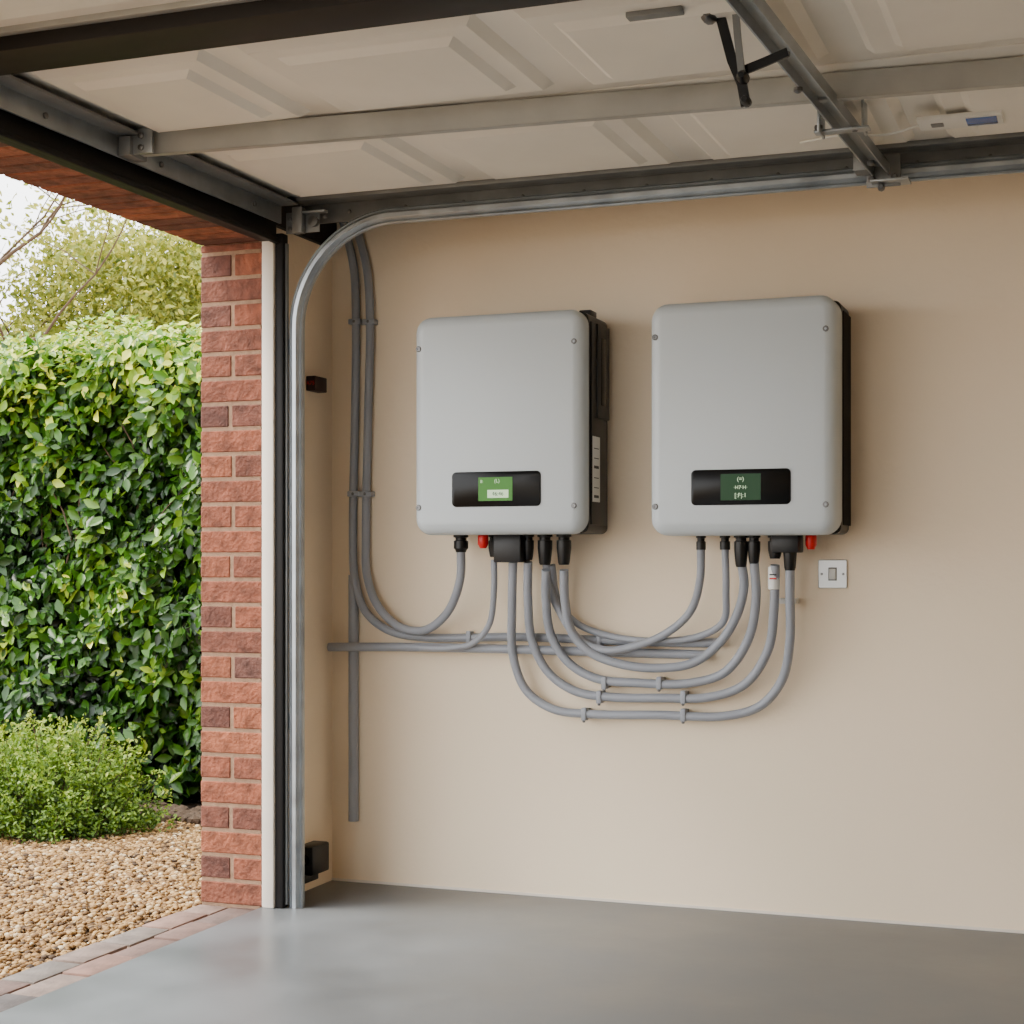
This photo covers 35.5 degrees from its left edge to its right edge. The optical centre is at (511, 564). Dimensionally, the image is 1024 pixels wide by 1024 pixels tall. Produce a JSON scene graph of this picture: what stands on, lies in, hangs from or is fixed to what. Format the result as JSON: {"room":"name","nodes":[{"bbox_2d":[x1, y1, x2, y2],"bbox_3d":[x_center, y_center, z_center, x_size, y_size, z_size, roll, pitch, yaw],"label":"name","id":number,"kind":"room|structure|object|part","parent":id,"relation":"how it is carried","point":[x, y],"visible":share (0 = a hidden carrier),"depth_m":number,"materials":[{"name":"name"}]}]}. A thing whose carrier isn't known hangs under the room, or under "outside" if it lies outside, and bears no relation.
{"room":"home garage","nodes":[
{"label":"home garage","id":0,"kind":"room"},
{"bbox_2d":[0,142,258,245],"bbox_3d":[-1.815,-1.276,2.516,0.218,0.534,6.643,0,0,21],"label":"bricks","id":1,"kind":"object","parent":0,"point":[68,183],"visible":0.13,"depth_m":4.40},
{"bbox_2d":[0,111,275,241],"bbox_3d":[-1.802,-1.032,2.168,0.045,0.059,6.000,0,0,21],"label":"lintel","id":2,"kind":"object","parent":1,"relation":"attached to","point":[8,122],"visible":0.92,"depth_m":4.22,"materials":[{"name":"black metal"}]},
{"bbox_2d":[0,128,279,243],"bbox_3d":[-1.772,-1.004,2.157,0.020,0.017,6.000,0,0,21],"label":"strip","id":3,"kind":"object","parent":2,"relation":"attached to","point":[6,135],"visible":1,"depth_m":4.19,"materials":[{"name":"black rubber"}]},
{"bbox_2d":[0,75,327,234],"bbox_3d":[-1.521,-1.065,2.592,0.185,0.095,4.991,0,0,21],"label":"rail","id":4,"kind":"object","parent":2,"relation":"attached to","point":[23,99],"depth_m":4.27,"materials":[{"name":"metal"}]},
{"bbox_3d":[-0.643,-1.054,4.925,0.115,0.065,0.006,0,0,20],"label":"plate","id":5,"kind":"part","parent":4,"relation":"part of","materials":[{"name":"metal"}]},
{"bbox_3d":[-0.635,-1.057,4.906,0.145,0.080,0.036,0,0,21],"label":"corner bracket","id":6,"kind":"part","parent":4,"relation":"part of","materials":[{"name":"silver metal"}]},
{"bbox_3d":[-0.604,-1.080,4.894,0.080,0.006,0.025,0,0,20],"label":"plate","id":7,"kind":"part","parent":4,"relation":"part of","materials":[{"name":"metal"}]},
{"bbox_3d":[-0.218,-1.149,1.972,3.030,0.040,0.742,0,0,20],"label":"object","id":8,"kind":"object","parent":4,"relation":"on","visible":0},
{"bbox_2d":[0,0,186,26],"bbox_3d":[0.027,-1.149,2.627,3.030,0.040,0.640,0,0,21],"label":"garage door panel","id":9,"kind":"object","parent":8,"relation":"attached to","point":[138,3],"visible":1,"depth_m":3.26,"materials":[{"name":"paint"}]},
{"bbox_2d":[0,0,579,75],"bbox_3d":[0.174,-1.125,2.992,3.010,0.075,0.143,0,0,21],"label":"cross beam","id":10,"kind":"structure","parent":9,"relation":"attached to","point":[261,20],"depth_m":3.25,"materials":[{"name":"black metal"}]},
{"bbox_2d":[0,0,258,36],"bbox_3d":[0.145,-1.139,2.915,3.010,0.045,0.022,0,0,21],"label":"cross beam edge","id":11,"kind":"object","parent":10,"relation":"attached to","point":[189,4],"visible":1,"depth_m":3.26,"materials":[{"name":"paint"}]},
{"bbox_2d":[0,109,336,244],"bbox_3d":[-1.732,-1.240,2.378,0.030,0.355,6.441,0,0,21],"label":"fascia","id":12,"kind":"object","parent":1,"relation":"attached to","point":[328,229],"depth_m":5.07,"materials":[{"name":"black metal"}]},
{"bbox_2d":[201,241,261,908],"bbox_3d":[-0.765,0.028,5.319,0.222,2.070,0.657,0,0,21],"label":"bricks","id":13,"kind":"object","parent":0,"point":[250,263],"visible":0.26,"depth_m":5.01},
{"bbox_2d":[262,233,288,907],"bbox_3d":[-0.734,0.018,4.970,0.077,2.090,0.044,0,0,21],"label":"door frame post","id":14,"kind":"object","parent":13,"relation":"attached to","point":[275,257],"visible":0.98,"depth_m":4.95,"materials":[{"name":"white metal"}]},
{"bbox_2d":[289,153,1023,908],"bbox_3d":[0.748,-0.010,4.439,3.208,2.146,0.038,0,0,21],"label":"door track","id":15,"kind":"object","parent":14,"relation":"attached to","point":[1012,163],"visible":0.91,"depth_m":4.92,"materials":[{"name":"metal"}]},
{"bbox_2d":[300,140,1023,223],"bbox_3d":[0.797,-1.095,4.431,3.110,0.065,0.060,0,0,21],"label":"support","id":16,"kind":"object","parent":15,"relation":"attached to","point":[340,210],"visible":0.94,"depth_m":4.61,"materials":[{"name":"metal"}]},
{"bbox_2d":[190,43,1023,197],"bbox_3d":[0.570,-1.149,4.079,3.030,0.040,0.760,0,0,21],"label":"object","id":17,"kind":"object","parent":16,"relation":"attached to","point":[664,128],"visible":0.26,"depth_m":3.95,"materials":[{"name":"paint"}]},
{"bbox_2d":[10,0,1023,130],"bbox_3d":[0.314,-1.149,3.396,3.030,0.040,0.682,0,0,21],"label":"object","id":18,"kind":"object","parent":17,"relation":"attached to","point":[832,20],"visible":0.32,"depth_m":3.58,"materials":[{"name":"paint"}]},
{"bbox_2d":[33,0,1023,132],"bbox_3d":[0.347,-1.113,3.384,2.900,0.034,0.522,0,0,21],"label":"panels","id":19,"kind":"object","parent":18,"relation":"attached to","point":[459,57],"visible":0.89,"depth_m":3.47,"materials":[{"name":"paint"}]},
{"bbox_2d":[626,5,683,21],"bbox_3d":[0.308,-1.107,3.264,0.116,0.016,0.152,0,0,21],"label":"vent plate","id":20,"kind":"object","parent":19,"relation":"on","point":[678,10],"visible":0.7,"depth_m":3.20,"materials":[{"name":"metal"}]},
{"bbox_2d":[140,57,1023,156],"bbox_3d":[0.466,-1.093,3.756,3.004,0.063,0.052,0,0,16],"label":"strut","id":21,"kind":"object","parent":17,"relation":"attached to","point":[1003,72],"visible":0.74,"depth_m":3.82,"materials":[{"name":"paint"}]},
{"bbox_2d":[119,136,146,162],"bbox_3d":[-0.983,-1.077,4.147,0.035,0.050,0.080,0,0,21],"label":"bracket","id":22,"kind":"object","parent":21,"relation":"attached to","point":[125,142],"visible":0.76,"depth_m":4.11,"materials":[{"name":"grey metal"}]},
{"bbox_2d":[137,132,143,138],"bbox_3d":[-0.953,-1.102,4.105,0.016,0.016,0.008,0,0,21],"label":"bolt","id":23,"kind":"object","parent":22,"relation":"attached to","point":[140,135],"visible":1,"depth_m":4.10,"materials":[{"name":"grey metal"}]},
{"bbox_2d":[138,144,143,150],"bbox_3d":[-0.953,-1.072,4.105,0.016,0.016,0.008,0,0,21],"label":"bolt","id":24,"kind":"object","parent":22,"relation":"attached to","point":[140,146],"visible":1,"depth_m":4.10,"materials":[{"name":"grey metal"}]},
{"bbox_2d":[132,128,152,154],"bbox_3d":[-0.950,-1.090,4.113,0.060,0.065,0.010,0,0,20],"label":"tab","id":25,"kind":"object","parent":22,"relation":"attached to","point":[147,141],"depth_m":4.11,"materials":[{"name":"grey metal"}]},
{"bbox_2d":[204,56,1023,196],"bbox_3d":[0.602,-1.113,4.067,2.900,0.034,0.600,0,0,21],"label":"panels","id":26,"kind":"object","parent":17,"relation":"attached to","point":[304,170],"visible":0.75,"depth_m":4.21,"materials":[{"name":"paint"}]},
{"bbox_2d":[917,110,1003,130],"bbox_3d":[1.103,-1.093,3.936,0.200,0.011,0.100,0,0,21],"label":"sensor housing","id":27,"kind":"object","parent":26,"relation":"attached to","point":[956,120],"visible":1,"depth_m":3.92,"materials":[{"name":"white plastic"}]},
{"bbox_2d":[931,123,943,127],"bbox_3d":[1.051,-1.087,3.955,0.030,0.004,0.030,0,0,20],"label":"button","id":28,"kind":"object","parent":27,"relation":"attached to","point":[935,125],"depth_m":3.95,"materials":[{"name":"grey plastic"}]},
{"bbox_2d":[287,132,1023,203],"bbox_3d":[0.710,-1.122,4.411,3.000,0.014,0.040,0,0,21],"label":"rail","id":29,"kind":"object","parent":17,"relation":"attached to","point":[951,141],"visible":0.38,"depth_m":4.50,"materials":[{"name":"metal"}]},
{"bbox_2d":[701,0,910,191],"bbox_3d":[0.615,-1.032,3.512,0.184,0.238,1.808,0,0,25],"label":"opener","id":30,"kind":"object","parent":15,"relation":"hanging from","point":[882,171],"visible":0.93,"depth_m":3.44,"materials":[{"name":"metal"}]},
{"bbox_3d":[0.739,-1.077,3.823,0.006,0.100,0.080,0,0,20],"label":"hanger plate","id":31,"kind":"part","parent":30,"relation":"part of","materials":[{"name":"metal"}]},
{"bbox_3d":[0.845,-1.082,3.837,0.006,0.090,0.060,0,0,20],"label":"hanger plate","id":32,"kind":"part","parent":30,"relation":"part of","materials":[{"name":"metal"}]},
{"bbox_3d":[0.998,-1.058,4.296,0.090,0.087,0.006,0,0,20],"label":"plate","id":33,"kind":"part","parent":30,"relation":"part of","materials":[{"name":"metal"}]},
{"bbox_2d":[276,228,331,890],"bbox_3d":[-0.690,-0.177,5.197,0.017,2.480,0.433,0,0,21],"label":"wall","id":34,"kind":"structure","parent":0,"point":[318,318],"depth_m":5.30,"materials":[{"name":"beige paint"}]},
{"bbox_2d":[306,376,326,392],"bbox_3d":[-0.642,-0.593,5.253,0.034,0.048,0.086,0,0,21],"label":"control box","id":35,"kind":"object","parent":34,"relation":"attached to","point":[317,384],"visible":1,"depth_m":5.22,"materials":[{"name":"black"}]},
{"bbox_2d":[305,841,328,883],"bbox_3d":[-0.652,0.965,5.184,0.063,0.120,0.150,0,0,21],"label":"sensor","id":36,"kind":"object","parent":34,"relation":"attached to","point":[316,852],"visible":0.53,"depth_m":5.16,"materials":[{"name":"black plastic"}]},
{"bbox_2d":[0,880,1023,1023],"bbox_3d":[0.816,1.123,1.426,5.470,0.120,6.443,0,0,21],"label":"floor","id":37,"kind":"structure","parent":0,"point":[356,952],"depth_m":4.20,"materials":[{"name":"concrete"}]},
{"bbox_2d":[332,173,1023,929],"bbox_3d":[1.970,-0.187,4.541,5.890,2.700,0.200,0,0,21],"label":"wall","id":38,"kind":"structure","parent":0,"point":[884,778],"depth_m":4.92,"materials":[{"name":"beige paint"}]},
{"bbox_2d":[416,310,608,564],"bbox_3d":[0.005,-0.392,5.014,0.565,0.783,0.290,0,0,21],"label":"inverter","id":39,"kind":"object","parent":38,"relation":"attached to","point":[513,408],"visible":1,"depth_m":4.89,"materials":[{"name":"grey plastic"}]},
{"bbox_2d":[478,535,487,547],"bbox_3d":[-0.090,-0.075,4.998,0.034,0.045,0.032,0,0,20],"label":"connector","id":40,"kind":"object","parent":39,"relation":"attached to","point":[482,539],"depth_m":4.98,"materials":[{"name":"red plastic"}]},
{"bbox_2d":[594,448,598,497],"bbox_3d":[0.259,-0.281,4.904,0.001,0.152,0.048,0,0,20],"label":"print","id":41,"kind":"object","parent":39,"relation":"attached to","point":[596,450],"depth_m":4.91,"materials":[{"name":"grey paper"}]},
{"bbox_3d":[0.268,-0.432,4.942,0.005,0.618,0.161,0,0,20],"label":"panel","id":42,"kind":"part","parent":39,"relation":"part of","materials":[{"name":"black plastic"}]},
{"bbox_2d":[327,222,799,821],"bbox_3d":[0.117,-0.178,5.043,1.575,2.068,0.157,0,0,21],"label":"cable conduit","id":43,"kind":"object","parent":38,"relation":"attached to","point":[592,646],"visible":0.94,"depth_m":5.03,"materials":[{"name":"grey plastic"}]},
{"bbox_2d":[332,878,1023,933],"bbox_3d":[1.949,1.059,4.439,5.458,0.008,0.004,0,0,21],"label":"baseboard","id":44,"kind":"structure","parent":38,"relation":"attached to","point":[334,879],"depth_m":4.96,"materials":[{"name":"white paint"}]},
{"bbox_2d":[652,295,850,570],"bbox_3d":[0.709,-0.377,4.751,0.548,0.787,0.289,0,0,21],"label":"inverter","id":45,"kind":"object","parent":38,"relation":"attached to","point":[751,398],"visible":1,"depth_m":4.62,"materials":[{"name":"grey plastic"}]},
{"bbox_2d":[805,535,816,548],"bbox_3d":[0.876,-0.068,4.690,0.034,0.045,0.032,0,0,20],"label":"switch","id":46,"kind":"object","parent":45,"relation":"attached to","point":[810,540],"depth_m":4.68,"materials":[{"name":"red plastic"}]},
{"bbox_2d":[818,560,846,587],"bbox_3d":[0.963,0.027,4.803,0.086,0.086,0.014,0,0,21],"label":"light switch","id":47,"kind":"object","parent":38,"relation":"attached to","point":[831,573],"visible":1,"depth_m":4.80,"materials":[{"name":"white plastic"}]},
{"bbox_2d":[800,125,918,143],"bbox_3d":[0.877,-1.090,4.052,0.308,0.008,0.065,0,0,20],"label":"cable","id":48,"kind":"object","parent":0,"point":[885,134],"depth_m":4.05,"materials":[{"name":"white plastic"}]},
{"bbox_2d":[966,116,997,125],"bbox_3d":[1.151,-1.088,3.918,0.072,0.003,0.064,0,0,20],"label":"label","id":49,"kind":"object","parent":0,"point":[991,119],"depth_m":3.91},
{"label":"outside","id":50,"kind":"structure","parent":0,"visible":0},
{"bbox_3d":[-2.932,1.393,6.434,70.000,0.240,70.000,0,0,20],"label":"ground","id":51,"kind":"structure","parent":50,"visible":0},
{"bbox_2d":[0,302,45,355],"bbox_3d":[-5.911,-1.030,19.290,4.147,4.659,4.627,0,0,-4],"label":"tree","id":52,"kind":"object","parent":51,"relation":"on","point":[7,305],"visible":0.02,"depth_m":18.51,"materials":[{"name":"green plant"}]},
{"bbox_2d":[0,178,155,353],"bbox_3d":[-5.288,-1.339,12.882,5.006,5.264,5.640,0,0,-15],"label":"tree","id":53,"kind":"object","parent":51,"relation":"on","point":[8,253],"visible":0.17,"depth_m":11.98,"materials":[{"name":"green plant"}]},
{"bbox_2d":[6,199,193,334],"bbox_3d":[-1.984,-1.564,18.259,6.801,5.742,7.756,0,0,43],"label":"tree","id":54,"kind":"object","parent":51,"relation":"on","point":[47,204],"visible":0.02,"depth_m":16.93,"materials":[{"name":"green plant"}]},
{"bbox_2d":[0,825,201,972],"bbox_3d":[-4.046,1.181,3.029,4.300,0.165,8.840,0,0,21],"label":"gravel bed","id":55,"kind":"object","parent":51,"relation":"on","point":[26,862],"visible":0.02,"depth_m":4.97,"materials":[{"name":"brown gravel"}]},
{"bbox_2d":[0,710,180,844],"bbox_3d":[-1.938,0.879,6.576,0.971,0.580,0.827,0,0,40],"label":"shrub","id":56,"kind":"object","parent":55,"relation":"on","point":[85,799],"visible":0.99,"depth_m":6.44,"materials":[{"name":"green plant"}]},
{"bbox_2d":[0,814,201,979],"bbox_3d":[-2.034,1.090,5.416,2.223,0.044,3.342,0,0,21],"label":"pebbles","id":57,"kind":"object","parent":55,"relation":"on","point":[75,860],"visible":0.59,"depth_m":5.39,"materials":[{"name":"beige gravel"}]},
{"bbox_2d":[0,190,203,346],"bbox_3d":[-2.638,-1.007,13.790,3.088,4.634,3.875,0,0,42],"label":"tree","id":58,"kind":"object","parent":51,"relation":"on","point":[152,269],"visible":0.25,"depth_m":12.82,"materials":[{"name":"green plant"}]},
{"bbox_2d":[0,905,255,1011],"bbox_3d":[-1.861,1.135,2.400,0.223,0.137,5.573,0,0,21],"label":"edging","id":59,"kind":"object","parent":51,"relation":"on","point":[16,989],"visible":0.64,"depth_m":4.41,"materials":[{"name":"red brick"}]},
{"bbox_2d":[152,798,201,823],"bbox_3d":[-2.398,1.177,7.863,7.000,0.172,1.350,0,0,21],"label":"soil bed","id":60,"kind":"object","parent":51,"relation":"on","point":[193,803],"visible":0.02,"depth_m":7.32,"materials":[{"name":"brown soil"}]},
{"bbox_2d":[0,308,201,804],"bbox_3d":[-1.919,-0.041,7.631,5.649,2.329,1.199,0,0,21],"label":"hedge","id":61,"kind":"object","parent":60,"relation":"on","point":[101,454],"visible":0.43,"depth_m":7.28,"materials":[{"name":"green plant"}]},
{"bbox_2d":[137,800,201,826],"bbox_3d":[-1.466,1.078,6.909,1.650,0.063,0.492,0,0,21],"label":"stone","id":62,"kind":"object","parent":60,"relation":"on","point":[191,816],"visible":0.13,"depth_m":6.85,"materials":[{"name":"grey stone"}]}
]}

